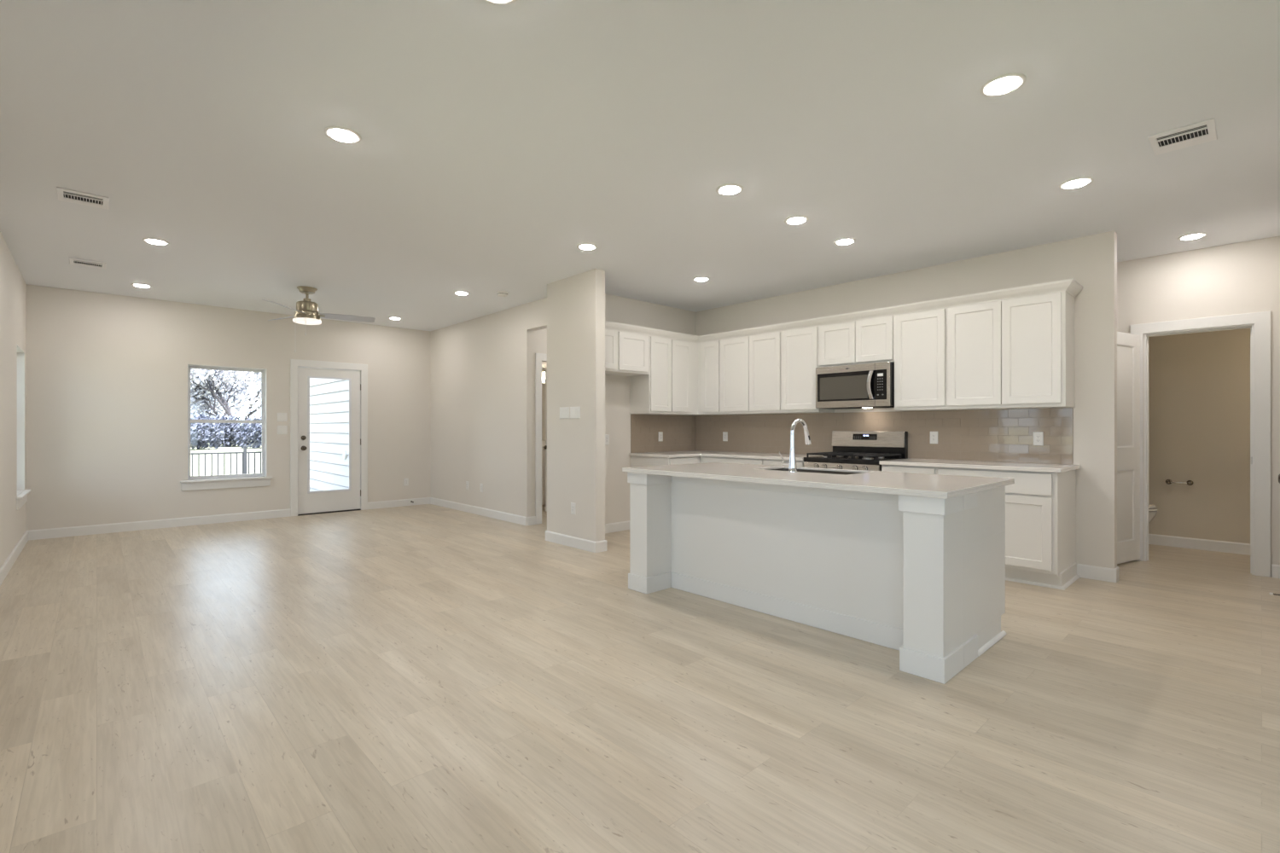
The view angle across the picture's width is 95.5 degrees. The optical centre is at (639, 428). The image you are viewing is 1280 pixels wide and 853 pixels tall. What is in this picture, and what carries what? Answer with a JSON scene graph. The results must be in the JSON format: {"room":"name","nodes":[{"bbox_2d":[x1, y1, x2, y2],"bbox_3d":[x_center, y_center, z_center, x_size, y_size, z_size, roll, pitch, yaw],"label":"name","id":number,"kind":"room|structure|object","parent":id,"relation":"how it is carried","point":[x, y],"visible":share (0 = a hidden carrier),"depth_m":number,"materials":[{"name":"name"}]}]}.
{"room":"open-plan kitchen","nodes":[
{"label":"open-plan kitchen","id":0,"kind":"room"},
{"bbox_2d":[0,231,26,568],"bbox_3d":[-2.556,-0.170,1.827,0.140,2.740,12.160,0,0,-43],"label":"wall","id":1,"kind":"structure","parent":0,"point":[13,286],"depth_m":5.03,"materials":[{"name":"white paint"}]},
{"bbox_2d":[0,530,28,586],"bbox_3d":[-2.452,1.147,1.828,0.014,0.105,12.020,0,0,-43],"label":"baseboard","id":2,"kind":"structure","parent":1,"relation":"attached to","point":[8,563],"depth_m":5.10,"materials":[{"name":"white wood"}]},
{"bbox_2d":[16,345,31,510],"bbox_3d":[-6.173,-0.013,5.721,0.195,1.555,0.960,0,0,-43],"label":"window","id":3,"kind":"structure","parent":1,"relation":"in","point":[21,499],"depth_m":6.04,"materials":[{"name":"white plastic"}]},
{"bbox_2d":[26,284,430,530],"bbox_3d":[-3.998,-0.170,8.706,7.150,2.740,0.140,0,0,-43],"label":"wall","id":4,"kind":"structure","parent":0,"point":[107,374],"depth_m":6.96,"materials":[{"name":"white paint"}]},
{"bbox_2d":[27,508,290,540],"bbox_3d":[-5.652,1.147,7.054,2.476,0.105,0.014,0,0,-43],"label":"baseboard","id":5,"kind":"structure","parent":4,"relation":"attached to","point":[157,524],"depth_m":6.90,"materials":[{"name":"white wood"}]},
{"bbox_2d":[180,364,272,490],"bbox_3d":[-5.303,-0.013,7.463,0.961,1.555,0.195,0,0,-43],"label":"window","id":6,"kind":"structure","parent":4,"relation":"in","point":[194,483],"depth_m":7.50,"materials":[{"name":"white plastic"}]},
{"bbox_2d":[277,413,287,421],"bbox_3d":[-4.821,-0.150,7.835,0.119,0.117,0.008,0,0,-43],"label":"switch plate","id":7,"kind":"object","parent":4,"relation":"attached to","point":[281,416],"visible":1,"depth_m":7.83,"materials":[{"name":"white plastic"}]},
{"bbox_2d":[277,425,287,434],"bbox_3d":[-4.821,0.023,7.835,0.119,0.117,0.008,0,0,-43],"label":"switch plate","id":8,"kind":"object","parent":4,"relation":"attached to","point":[281,429],"visible":1,"depth_m":7.83,"materials":[{"name":"white plastic"}]},
{"bbox_2d":[290,359,367,516],"bbox_3d":[-4.433,0.129,8.287,0.998,2.142,0.158,0,0,-43],"label":"door frame","id":9,"kind":"structure","parent":4,"relation":"attached to","point":[294,363],"depth_m":8.15,"materials":[{"name":"white wood"}]},
{"bbox_2d":[297,366,360,516],"bbox_3d":[-4.403,0.180,8.260,0.821,2.040,0.158,0,0,-43],"label":"door","id":10,"kind":"structure","parent":4,"relation":"in","point":[333,501],"depth_m":8.22,"materials":[{"name":"white wood"}]},
{"bbox_2d":[367,497,430,509],"bbox_3d":[-3.675,1.147,8.902,0.961,0.105,0.014,0,0,-43],"label":"baseboard","id":11,"kind":"structure","parent":4,"relation":"attached to","point":[373,505],"depth_m":8.88,"materials":[{"name":"white wood"}]},
{"bbox_2d":[430,297,546,517],"bbox_3d":[-1.988,-0.170,7.888,0.120,2.740,3.800,0,0,-43],"label":"wall","id":12,"kind":"structure","parent":0,"point":[483,368],"depth_m":7.88,"materials":[{"name":"white paint"}]},
{"bbox_2d":[430,497,526,525],"bbox_3d":[-2.367,1.147,8.196,0.014,0.105,2.833,0,0,-43],"label":"baseboard","id":13,"kind":"structure","parent":12,"relation":"attached to","point":[515,519],"depth_m":7.98,"materials":[{"name":"white wood"}]},
{"bbox_2d":[535,328,546,362],"bbox_3d":[-0.394,-0.170,8.179,2.605,2.740,0.113,0,0,-43],"label":"wall","id":14,"kind":"structure","parent":0,"point":[541,334],"depth_m":7.31,"materials":[{"name":"white paint"}]},
{"bbox_2d":[526,516,535,525],"bbox_3d":[-1.346,1.147,7.202,0.120,0.105,0.014,0,0,-43],"label":"baseboard","id":15,"kind":"structure","parent":14,"relation":"attached to","point":[531,520],"depth_m":7.19,"materials":[{"name":"white wood"}]},
{"bbox_2d":[535,353,546,524],"bbox_3d":[-0.948,0.130,7.571,0.965,2.140,0.018,0,0,-43],"label":"door frame","id":16,"kind":"structure","parent":14,"relation":"attached to","point":[539,357],"depth_m":7.26,"materials":[{"name":"white wood"}]},
{"bbox_2d":[543,370,546,511],"bbox_3d":[-1.072,0.177,8.082,0.700,2.015,0.105,0,0,33],"label":"door","id":17,"kind":"structure","parent":14,"relation":"in","point":[545,445],"depth_m":8.27,"materials":[{"name":"white wood"}]},
{"bbox_2d":[541,361,546,441],"bbox_3d":[-1.774,-0.170,9.567,2.485,2.740,0.100,0,0,-43],"label":"wall","id":18,"kind":"structure","parent":0,"point":[544,364],"depth_m":9.66,"materials":[{"name":"white paint"}]},
{"bbox_2d":[541,383,545,440],"bbox_3d":[-1.835,-0.275,9.432,1.600,0.950,0.011,0,0,-43],"label":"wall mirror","id":19,"kind":"object","parent":18,"relation":"attached to","point":[543,384],"visible":0.02,"depth_m":9.64,"materials":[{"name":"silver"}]},
{"bbox_2d":[0,504,1279,852],"bbox_3d":[0.709,1.260,4.769,9.050,0.120,12.400,0,0,-43],"label":"floor","id":20,"kind":"structure","parent":0,"point":[424,678],"depth_m":2.48,"materials":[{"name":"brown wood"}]},
{"bbox_2d":[541,441,545,505],"bbox_3d":[-1.640,0.705,9.223,1.840,0.990,0.575,0,0,-43],"label":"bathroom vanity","id":21,"kind":"object","parent":20,"relation":"on","point":[543,442],"visible":0.03,"depth_m":8.99,"materials":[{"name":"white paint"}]},
{"bbox_2d":[546,268,605,541],"bbox_3d":[-0.669,-0.170,5.949,0.117,2.740,0.835,0,0,-43],"label":"wall pier","id":22,"kind":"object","parent":20,"relation":"on","point":[575,304],"visible":0.79,"depth_m":5.84,"materials":[{"name":"white paint"}]},
{"bbox_2d":[559,407,569,418],"bbox_3d":[-0.778,-0.157,5.973,0.008,0.117,0.165,0,0,-43],"label":"switch plate","id":23,"kind":"object","parent":22,"relation":"attached to","point":[564,412],"visible":1,"depth_m":5.96,"materials":[{"name":"white plastic"}]},
{"bbox_2d":[545,530,596,552],"bbox_3d":[-0.717,1.147,5.904,0.014,0.105,0.863,0,0,-43],"label":"baseboard","id":24,"kind":"object","parent":22,"relation":"attached to","point":[587,545],"visible":1,"depth_m":5.87,"materials":[{"name":"white wood"}]},
{"bbox_2d":[570,407,580,418],"bbox_3d":[-0.655,-0.157,5.842,0.008,0.117,0.165,0,0,-43],"label":"switch plate","id":25,"kind":"object","parent":22,"relation":"attached to","point":[574,411],"visible":1,"depth_m":5.84,"materials":[{"name":"white plastic"}]},
{"bbox_2d":[596,540,606,552],"bbox_3d":[-0.374,1.147,5.643,0.131,0.105,0.014,0,0,-43],"label":"baseboard","id":26,"kind":"structure","parent":22,"relation":"attached to","point":[601,545],"depth_m":5.64,"materials":[{"name":"white wood"}]},
{"bbox_2d":[630,455,700,467],"bbox_3d":[0.306,0.764,6.856,0.550,0.872,0.639,0,0,-43],"label":"base cabinet","id":27,"kind":"object","parent":20,"relation":"on","point":[635,461],"visible":0.17,"depth_m":6.66,"materials":[{"name":"white paint"}]},
{"bbox_2d":[700,456,764,465],"bbox_3d":[1.230,0.764,6.699,0.627,0.872,0.893,0,0,-43],"label":"base cabinet","id":28,"kind":"object","parent":20,"relation":"on","point":[703,459],"visible":0.08,"depth_m":6.46,"materials":[{"name":"white paint"}]},
{"bbox_2d":[628,450,822,460],"bbox_3d":[0.985,0.310,6.561,1.179,0.031,1.997,0,0,-43],"label":"countertop","id":29,"kind":"structure","parent":28,"relation":"on","point":[689,453],"depth_m":6.59,"materials":[{"name":"white stone"}]},
{"bbox_2d":[764,459,803,466],"bbox_3d":[1.701,0.764,6.196,0.627,0.872,0.485,0,0,-43],"label":"base cabinet","id":30,"kind":"object","parent":20,"relation":"on","point":[767,462],"visible":0.08,"depth_m":6.03,"materials":[{"name":"white paint"}]},
{"bbox_2d":[627,472,1006,684],"bbox_3d":[1.038,0.764,3.880,1.023,0.872,2.227,0,0,-43],"label":"kitchen island","id":31,"kind":"object","parent":20,"relation":"on","point":[922,578],"visible":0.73,"depth_m":3.39,"materials":[{"name":"white paint"}]},
{"bbox_2d":[622,462,1014,499],"bbox_3d":[1.033,0.310,3.871,1.073,0.031,2.265,0,0,-43],"label":"island countertop","id":32,"kind":"structure","parent":31,"relation":"on","point":[944,486],"depth_m":3.43,"materials":[{"name":"white stone"}]},
{"bbox_2d":[779,418,811,472],"bbox_3d":[1.085,0.115,3.973,0.244,0.361,0.119,0,0,-17],"label":"kitchen faucet","id":33,"kind":"object","parent":32,"relation":"on","point":[792,463],"visible":1,"depth_m":3.92,"materials":[{"name":"silver metal"}]},
{"bbox_2d":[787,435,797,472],"bbox_3d":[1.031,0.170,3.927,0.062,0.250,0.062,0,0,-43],"label":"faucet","id":34,"kind":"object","parent":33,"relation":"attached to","point":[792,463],"depth_m":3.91,"materials":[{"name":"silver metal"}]},
{"bbox_2d":[768,468,861,474],"bbox_3d":[1.208,0.421,4.086,0.425,0.222,0.760,0,0,-43],"label":"sink","id":35,"kind":"object","parent":32,"relation":"in","point":[779,469],"visible":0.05,"depth_m":4.26,"materials":[{"name":"silver metal"}]},
{"bbox_2d":[803,430,907,471],"bbox_3d":[2.100,0.600,5.707,0.697,1.140,0.764,0,0,-43],"label":"gas range","id":36,"kind":"object","parent":20,"relation":"on","point":[852,450],"visible":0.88,"depth_m":5.72,"materials":[{"name":"silver metal"}]},
{"bbox_2d":[803,455,904,465],"bbox_3d":[2.092,0.310,5.699,0.560,0.044,0.764,0,0,-43],"label":"cooktop","id":37,"kind":"object","parent":36,"relation":"in","point":[824,460],"depth_m":5.54,"materials":[{"name":"black metal"}]},
{"bbox_2d":[881,465,937,474],"bbox_3d":[2.560,0.764,5.277,0.627,0.872,0.478,0,0,-43],"label":"base cabinet","id":38,"kind":"object","parent":20,"relation":"on","point":[932,470],"visible":0.14,"depth_m":5.05,"materials":[{"name":"white paint"}]},
{"bbox_2d":[937,467,1079,590],"bbox_3d":[3.020,0.764,4.785,0.627,0.872,0.870,0,0,-43],"label":"base cabinet","id":39,"kind":"object","parent":20,"relation":"on","point":[1040,507],"visible":0.44,"depth_m":4.43,"materials":[{"name":"white paint"}]},
{"bbox_2d":[879,458,1079,472],"bbox_3d":[2.849,0.310,4.955,0.649,0.031,1.348,0,0,-43],"label":"countertop","id":40,"kind":"structure","parent":39,"relation":"on","point":[1046,468],"depth_m":4.73,"materials":[{"name":"white stone"}]},
{"bbox_2d":[1148,504,1157,523],"bbox_3d":[4.724,0.802,5.930,0.440,0.795,0.838,0,0,-43],"label":"toilet","id":41,"kind":"object","parent":20,"relation":"on","point":[1152,510],"visible":0.09,"depth_m":5.61,"materials":[{"name":"white ceramic"}]},
{"bbox_2d":[0,0,1279,331],"bbox_3d":[0.709,-1.590,4.769,9.050,0.100,12.400,0,0,-43],"label":"ceiling","id":42,"kind":"structure","parent":0,"point":[497,142],"depth_m":3.15,"materials":[{"name":"white paint"}]},
{"bbox_2d":[56,186,109,209],"bbox_3d":[-3.725,-1.536,3.889,0.250,0.008,0.280,0,0,-43],"label":"ceiling vent","id":43,"kind":"object","parent":42,"relation":"in","point":[63,194],"visible":1,"depth_m":3.89,"materials":[{"name":"white metal"}]},
{"bbox_2d":[68,257,106,269],"bbox_3d":[-5.148,-1.536,5.420,0.250,0.008,0.280,0,0,-43],"label":"ceiling vent","id":44,"kind":"object","parent":42,"relation":"in","point":[72,261],"visible":1,"depth_m":5.42,"materials":[{"name":"white metal"}]},
{"bbox_2d":[130,283,151,287],"bbox_3d":[-5.370,-1.534,6.261,0.176,0.012,0.176,0,0,-43],"label":"recessed light","id":45,"kind":"object","parent":42,"relation":"in","point":[139,285],"visible":1,"depth_m":6.24,"materials":[{"name":"white plastic"}]},
{"bbox_2d":[142,238,169,245],"bbox_3d":[-3.987,-1.534,4.789,0.176,0.012,0.176,0,0,-43],"label":"recessed light","id":46,"kind":"object","parent":42,"relation":"in","point":[156,241],"visible":1,"depth_m":4.76,"materials":[{"name":"white plastic"}]},
{"bbox_2d":[146,239,165,244],"bbox_3d":[-3.987,-1.533,4.789,0.118,0.010,0.118,0,0,-43],"label":"diffuser","id":47,"kind":"object","parent":46,"relation":"attached to","point":[153,241],"depth_m":4.77,"materials":[{"name":"white plastic"}]},
{"bbox_2d":[261,285,375,352],"bbox_3d":[-3.644,-1.179,6.502,1.177,0.723,1.198,0,0,-43],"label":"ceiling fan","id":48,"kind":"object","parent":42,"relation":"hanging from","point":[306,311],"visible":1,"depth_m":6.35,"materials":[{"name":"silver metal"}]},
{"bbox_2d":[324,126,361,143],"bbox_3d":[-1.558,-1.534,3.049,0.176,0.012,0.176,0,0,-43],"label":"recessed light","id":49,"kind":"object","parent":42,"relation":"in","point":[340,134],"visible":1,"depth_m":3.03,"materials":[{"name":"white plastic"}]},
{"bbox_2d":[330,129,355,142],"bbox_3d":[-1.558,-1.533,3.049,0.118,0.010,0.118,0,0,-43],"label":"diffuser","id":50,"kind":"object","parent":49,"relation":"attached to","point":[342,136],"depth_m":3.04,"materials":[{"name":"white plastic"}]},
{"bbox_2d":[453,290,469,295],"bbox_3d":[-2.030,-1.534,6.616,0.176,0.012,0.176,0,0,-43],"label":"recessed light","id":51,"kind":"object","parent":42,"relation":"in","point":[459,293],"visible":1,"depth_m":6.59,"materials":[{"name":"white plastic"}]},
{"bbox_2d":[483,0,517,5],"bbox_3d":[-0.501,-1.534,2.023,0.176,0.012,0.176,0,0,-43],"label":"recessed light","id":52,"kind":"object","parent":42,"relation":"in","point":[493,2],"visible":1,"depth_m":2.09,"materials":[{"name":"white"}]},
{"bbox_2d":[496,290,508,296],"bbox_3d":[-1.559,-1.518,6.596,0.130,0.043,0.130,0,0,-43],"label":"smoke detector","id":53,"kind":"object","parent":42,"relation":"attached to","point":[501,293],"visible":1,"depth_m":6.55,"materials":[{"name":"white plastic"}]},
{"bbox_2d":[576,243,597,250],"bbox_3d":[-0.448,-1.534,4.924,0.176,0.012,0.176,0,0,-43],"label":"recessed light","id":54,"kind":"object","parent":42,"relation":"in","point":[584,246],"visible":1,"depth_m":4.90,"materials":[{"name":"white plastic"}]},
{"bbox_2d":[580,244,593,250],"bbox_3d":[-0.448,-1.533,4.924,0.118,0.010,0.118,0,0,-43],"label":"diffuser","id":55,"kind":"object","parent":54,"relation":"attached to","point":[582,247],"depth_m":4.91,"materials":[{"name":"white plastic"}]},
{"bbox_2d":[692,276,709,281],"bbox_3d":[0.633,-1.534,5.992,0.176,0.012,0.176,0,0,-43],"label":"recessed light","id":56,"kind":"object","parent":42,"relation":"in","point":[701,278],"visible":1,"depth_m":5.96,"materials":[{"name":"white plastic"}]},
{"bbox_2d":[715,183,743,195],"bbox_3d":[0.578,-1.534,3.746,0.176,0.012,0.176,0,0,-43],"label":"recessed light","id":57,"kind":"object","parent":42,"relation":"in","point":[730,189],"visible":1,"depth_m":3.72,"materials":[{"name":"white"}]},
{"bbox_2d":[720,186,738,194],"bbox_3d":[0.578,-1.533,3.746,0.118,0.010,0.118,0,0,-43],"label":"diffuser","id":58,"kind":"object","parent":57,"relation":"attached to","point":[724,189],"depth_m":3.74,"materials":[{"name":"white plastic"}]},
{"bbox_2d":[784,215,808,225],"bbox_3d":[1.155,-1.534,4.298,0.176,0.012,0.176,0,0,-43],"label":"recessed light","id":59,"kind":"object","parent":42,"relation":"in","point":[794,220],"visible":1,"depth_m":4.27,"materials":[{"name":"white plastic"}]},
{"bbox_2d":[787,217,804,224],"bbox_3d":[1.155,-1.533,4.298,0.118,0.010,0.118,0,0,-43],"label":"diffuser","id":60,"kind":"object","parent":59,"relation":"attached to","point":[792,220],"depth_m":4.29,"materials":[{"name":"white plastic"}]},
{"bbox_2d":[833,238,855,245],"bbox_3d":[1.688,-1.534,4.789,0.176,0.012,0.176,0,0,-43],"label":"recessed light","id":61,"kind":"object","parent":42,"relation":"in","point":[842,241],"visible":1,"depth_m":4.76,"materials":[{"name":"white plastic"}]},
{"bbox_2d":[837,239,852,244],"bbox_3d":[1.688,-1.533,4.789,0.118,0.010,0.118,0,0,-43],"label":"diffuser","id":62,"kind":"object","parent":61,"relation":"attached to","point":[839,241],"depth_m":4.77,"materials":[{"name":"white plastic"}]},
{"bbox_2d":[979,72,1026,96],"bbox_3d":[1.626,-1.534,2.605,0.176,0.012,0.176,0,0,-43],"label":"recessed light","id":63,"kind":"object","parent":42,"relation":"in","point":[1004,84],"visible":1,"depth_m":2.59,"materials":[{"name":"white"}]},
{"bbox_2d":[987,77,1018,94],"bbox_3d":[1.626,-1.533,2.605,0.118,0.010,0.118,0,0,-43],"label":"diffuser","id":64,"kind":"object","parent":63,"relation":"attached to","point":[1002,85],"depth_m":2.60,"materials":[{"name":"white plastic"}]},
{"bbox_2d":[1058,176,1093,189],"bbox_3d":[2.737,-1.534,3.648,0.176,0.012,0.176,0,0,-43],"label":"recessed light","id":65,"kind":"object","parent":42,"relation":"in","point":[1079,182],"visible":1,"depth_m":3.63,"materials":[{"name":"white"}]},
{"bbox_2d":[1064,180,1087,188],"bbox_3d":[2.737,-1.533,3.648,0.118,0.010,0.118,0,0,-43],"label":"diffuser","id":66,"kind":"object","parent":65,"relation":"attached to","point":[1074,183],"depth_m":3.63,"materials":[{"name":"white plastic"}]},
{"bbox_2d":[1147,118,1217,155],"bbox_3d":[2.870,-1.536,3.073,0.300,0.008,0.250,0,0,-43],"label":"ceiling vent","id":67,"kind":"object","parent":42,"relation":"in","point":[1203,131],"visible":1,"depth_m":3.06,"materials":[{"name":"white metal"}]},
{"bbox_2d":[1177,232,1207,240],"bbox_3d":[4.428,-1.534,4.661,0.176,0.012,0.176,0,0,-43],"label":"recessed light","id":68,"kind":"object","parent":42,"relation":"in","point":[1191,236],"visible":1,"depth_m":4.64,"materials":[{"name":"white plastic"}]},
{"bbox_2d":[1181,234,1202,239],"bbox_3d":[4.428,-1.533,4.661,0.118,0.010,0.118,0,0,-43],"label":"diffuser","id":69,"kind":"object","parent":68,"relation":"attached to","point":[1187,236],"depth_m":4.65,"materials":[{"name":"white plastic"}]},
{"bbox_2d":[605,293,695,523],"bbox_3d":[-0.045,-0.170,7.035,2.278,2.740,0.100,0,0,-43],"label":"wall","id":70,"kind":"structure","parent":0,"point":[621,310],"depth_m":6.82,"materials":[{"name":"white paint"}]},
{"bbox_2d":[605,520,629,533],"bbox_3d":[-0.479,1.147,6.551,0.983,0.105,0.014,0,0,-43],"label":"baseboard","id":71,"kind":"structure","parent":70,"relation":"attached to","point":[624,526],"depth_m":6.74,"materials":[{"name":"white wood"}]},
{"bbox_2d":[605,329,649,376],"bbox_3d":[-0.362,-0.845,6.430,0.986,0.460,0.349,0,0,-43],"label":"upper cabinet","id":72,"kind":"object","parent":70,"relation":"attached to","point":[626,354],"visible":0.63,"depth_m":6.41,"materials":[{"name":"white paint"}]},
{"bbox_2d":[630,414,695,453],"bbox_3d":[0.315,0.064,7.296,1.155,0.460,0.010,0,0,-43],"label":"tile backsplash","id":73,"kind":"structure","parent":70,"relation":"attached to","point":[678,431],"depth_m":7.26,"materials":[{"name":"beige tile"}]},
{"bbox_2d":[629,336,709,415],"bbox_3d":[0.426,-0.622,7.167,1.168,0.907,0.349,0,0,-43],"label":"upper cabinet","id":74,"kind":"object","parent":70,"relation":"attached to","point":[671,386],"visible":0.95,"depth_m":6.85,"materials":[{"name":"white paint"}]},
{"bbox_2d":[695,230,1117,569],"bbox_3d":[2.258,-0.170,6.151,0.120,2.740,4.337,0,0,-43],"label":"wall","id":75,"kind":"structure","parent":0,"point":[1090,261],"depth_m":4.69,"materials":[{"name":"white paint"}]},
{"bbox_2d":[698,340,720,415],"bbox_3d":[0.955,-0.622,7.208,0.340,0.907,0.353,0,0,-43],"label":"upper cabinet","id":76,"kind":"object","parent":75,"relation":"attached to","point":[708,352],"visible":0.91,"depth_m":7.08,"materials":[{"name":"white paint"}]},
{"bbox_2d":[720,331,795,414],"bbox_3d":[1.366,-0.622,6.768,0.340,0.907,0.851,0,0,-43],"label":"upper cabinet","id":77,"kind":"object","parent":75,"relation":"attached to","point":[751,366],"visible":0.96,"depth_m":6.62,"materials":[{"name":"white paint"}]},
{"bbox_2d":[781,325,834,413],"bbox_3d":[1.811,-0.622,6.293,0.340,0.907,0.451,0,0,-43],"label":"upper cabinet","id":78,"kind":"object","parent":75,"relation":"attached to","point":[800,347],"visible":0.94,"depth_m":6.18,"materials":[{"name":"white paint"}]},
{"bbox_2d":[819,315,894,367],"bbox_3d":[2.230,-0.850,5.844,0.340,0.450,0.778,0,0,-43],"label":"upper cabinet","id":79,"kind":"object","parent":75,"relation":"attached to","point":[869,340],"visible":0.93,"depth_m":5.70,"materials":[{"name":"white paint"}]},
{"bbox_2d":[815,361,894,409],"bbox_3d":[2.187,-0.410,5.801,0.452,0.418,0.762,0,0,-43],"label":"microwave","id":80,"kind":"object","parent":79,"relation":"attached to","point":[867,386],"visible":0.97,"depth_m":5.65,"materials":[{"name":"silver metal"}]},
{"bbox_2d":[695,407,1073,464],"bbox_3d":[2.121,0.064,6.202,0.010,0.460,4.075,0,0,-43],"label":"tile backsplash","id":81,"kind":"structure","parent":75,"relation":"attached to","point":[983,435],"depth_m":5.53,"materials":[{"name":"beige tile"}]},
{"bbox_2d":[930,431,937,443],"bbox_3d":[2.776,0.089,5.490,0.009,0.117,0.073,0,0,-43],"label":"wall outlet","id":82,"kind":"object","parent":81,"relation":"attached to","point":[933,435],"visible":1,"depth_m":5.49,"materials":[{"name":"white plastic"}]},
{"bbox_2d":[1033,431,1043,446],"bbox_3d":[3.345,0.088,4.881,0.009,0.117,0.073,0,0,-43],"label":"wall outlet","id":83,"kind":"object","parent":81,"relation":"attached to","point":[1038,436],"visible":1,"depth_m":4.88,"materials":[{"name":"white plastic"}]},
{"bbox_2d":[894,308,959,411],"bbox_3d":[2.654,-0.622,5.390,0.340,0.907,0.464,0,0,-43],"label":"upper cabinet","id":84,"kind":"object","parent":75,"relation":"attached to","point":[920,338],"visible":0.94,"depth_m":5.27,"materials":[{"name":"white paint"}]},
{"bbox_2d":[947,291,1074,410],"bbox_3d":[3.106,-0.622,4.907,0.340,0.907,0.858,0,0,-43],"label":"upper cabinet","id":85,"kind":"object","parent":75,"relation":"attached to","point":[1014,353],"visible":1,"depth_m":4.74,"materials":[{"name":"white paint"}]},
{"bbox_2d":[605,279,1082,343],"bbox_3d":[1.466,-1.097,5.332,3.988,0.079,1.854,0,0,42],"label":"crown molding","id":86,"kind":"structure","parent":85,"relation":"attached to","point":[1071,287],"depth_m":5.55,"materials":[{"name":"white paint"}]},
{"bbox_2d":[1076,564,1117,582],"bbox_3d":[3.610,1.147,4.606,0.014,0.105,0.261,0,0,-43],"label":"baseboard","id":87,"kind":"structure","parent":75,"relation":"attached to","point":[1106,574],"depth_m":4.59,"materials":[{"name":"white wood"}]},
{"bbox_2d":[1117,235,1279,576],"bbox_3d":[4.889,-0.170,4.981,0.115,2.740,3.200,0,0,-43],"label":"wall","id":88,"kind":"structure","parent":0,"point":[1243,277],"depth_m":4.90,"materials":[{"name":"white paint"}]},
{"bbox_2d":[1117,331,1140,564],"bbox_3d":[4.211,0.154,5.104,0.696,2.056,0.175,0,0,-28],"label":"door","id":89,"kind":"structure","parent":88,"relation":"in","point":[1128,345],"depth_m":5.15,"materials":[{"name":"white wood"}]},
{"bbox_2d":[1130,311,1270,577],"bbox_3d":[4.824,0.128,5.037,0.133,2.144,0.870,0,0,-43],"label":"door frame","id":90,"kind":"structure","parent":88,"relation":"attached to","point":[1261,321],"depth_m":4.75,"materials":[{"name":"white wood"}]},
{"bbox_2d":[1271,564,1279,578],"bbox_3d":[5.110,1.147,4.650,0.014,0.105,0.075,0,0,-43],"label":"baseboard","id":91,"kind":"structure","parent":88,"relation":"attached to","point":[1275,568],"depth_m":4.66,"materials":[{"name":"white wood"}]},
{"bbox_2d":[1148,328,1250,544],"bbox_3d":[5.663,-0.170,5.705,0.115,2.740,3.200,0,0,-43],"label":"wall","id":92,"kind":"structure","parent":0,"point":[1199,383],"depth_m":5.75,"materials":[{"name":"beige paint"}]},
{"bbox_2d":[1165,479,1193,485],"bbox_3d":[5.408,0.545,5.832,0.083,0.052,0.208,0,0,-43],"label":"paper holder","id":93,"kind":"object","parent":92,"relation":"attached to","point":[1167,481],"visible":1,"depth_m":5.81,"materials":[{"name":"silver metal"}]},
{"bbox_2d":[1148,534,1250,555],"bbox_3d":[5.698,1.147,5.573,0.014,0.105,2.720,0,0,-43],"label":"baseboard","id":94,"kind":"structure","parent":92,"relation":"attached to","point":[1179,542],"depth_m":5.74,"materials":[{"name":"white wood"}]},
{"label":"outside","id":95,"kind":"structure","parent":0,"visible":0},
{"bbox_2d":[190,441,261,476],"bbox_3d":[-40.978,1.900,80.445,190.000,0.300,146.500,0,0,-43],"label":"snowy ground","id":96,"kind":"structure","parent":95,"point":[223,449],"depth_m":30.96,"materials":[{"name":"white snow"}]},
{"bbox_2d":[190,413,226,449],"bbox_3d":[-37.096,0.365,45.853,7.423,3.355,5.116,0,0,-43],"label":"bush","id":97,"kind":"object","parent":96,"relation":"on","point":[200,433],"visible":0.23,"depth_m":46.89,"materials":[{"name":"grey plant"}]},
{"bbox_2d":[191,413,255,448],"bbox_3d":[-39.154,0.341,53.971,8.206,3.363,5.101,0,0,-43],"label":"bush","id":98,"kind":"object","parent":96,"relation":"on","point":[230,429],"visible":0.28,"depth_m":53.51,"materials":[{"name":"grey plant"}]},
{"bbox_2d":[190,368,261,418],"bbox_3d":[-43.939,-3.938,59.250,11.835,11.424,13.572,0,0,-43],"label":"tree","id":99,"kind":"object","parent":96,"relation":"on","point":[203,382],"visible":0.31,"depth_m":60.54,"materials":[{"name":"grey plant"}]},
{"bbox_2d":[190,445,261,476],"bbox_3d":[-8.576,1.065,13.201,10.500,1.370,0.090,0,0,-43],"label":"fence","id":100,"kind":"object","parent":96,"relation":"on","point":[245,452],"visible":0.08,"depth_m":12.78,"materials":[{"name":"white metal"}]},
{"bbox_2d":[233,415,261,448],"bbox_3d":[-31.213,0.386,51.517,7.862,3.249,4.645,0,0,-43],"label":"bush","id":101,"kind":"object","parent":96,"relation":"on","point":[254,430],"visible":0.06,"depth_m":49.49,"materials":[{"name":"grey plant"}]},
{"bbox_2d":[237,371,261,424],"bbox_3d":[-50.696,-5.731,78.498,14.558,14.994,14.536,0,0,-43],"label":"tree","id":102,"kind":"object","parent":96,"relation":"on","point":[258,377],"visible":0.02,"depth_m":78.22,"materials":[{"name":"grey plant"}]},
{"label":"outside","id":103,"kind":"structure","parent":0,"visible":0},
{"bbox_3d":[-4.737,1.695,11.108,9.750,0.710,4.300,0,0,-43],"label":"patio slab","id":104,"kind":"object","parent":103,"visible":0},
{"bbox_2d":[309,378,349,491],"bbox_3d":[-5.697,-0.262,10.667,0.255,3.204,5.035,0,0,-43],"label":"wall","id":105,"kind":"structure","parent":104,"relation":"on","point":[328,398],"depth_m":10.37,"materials":[{"name":"grey"}]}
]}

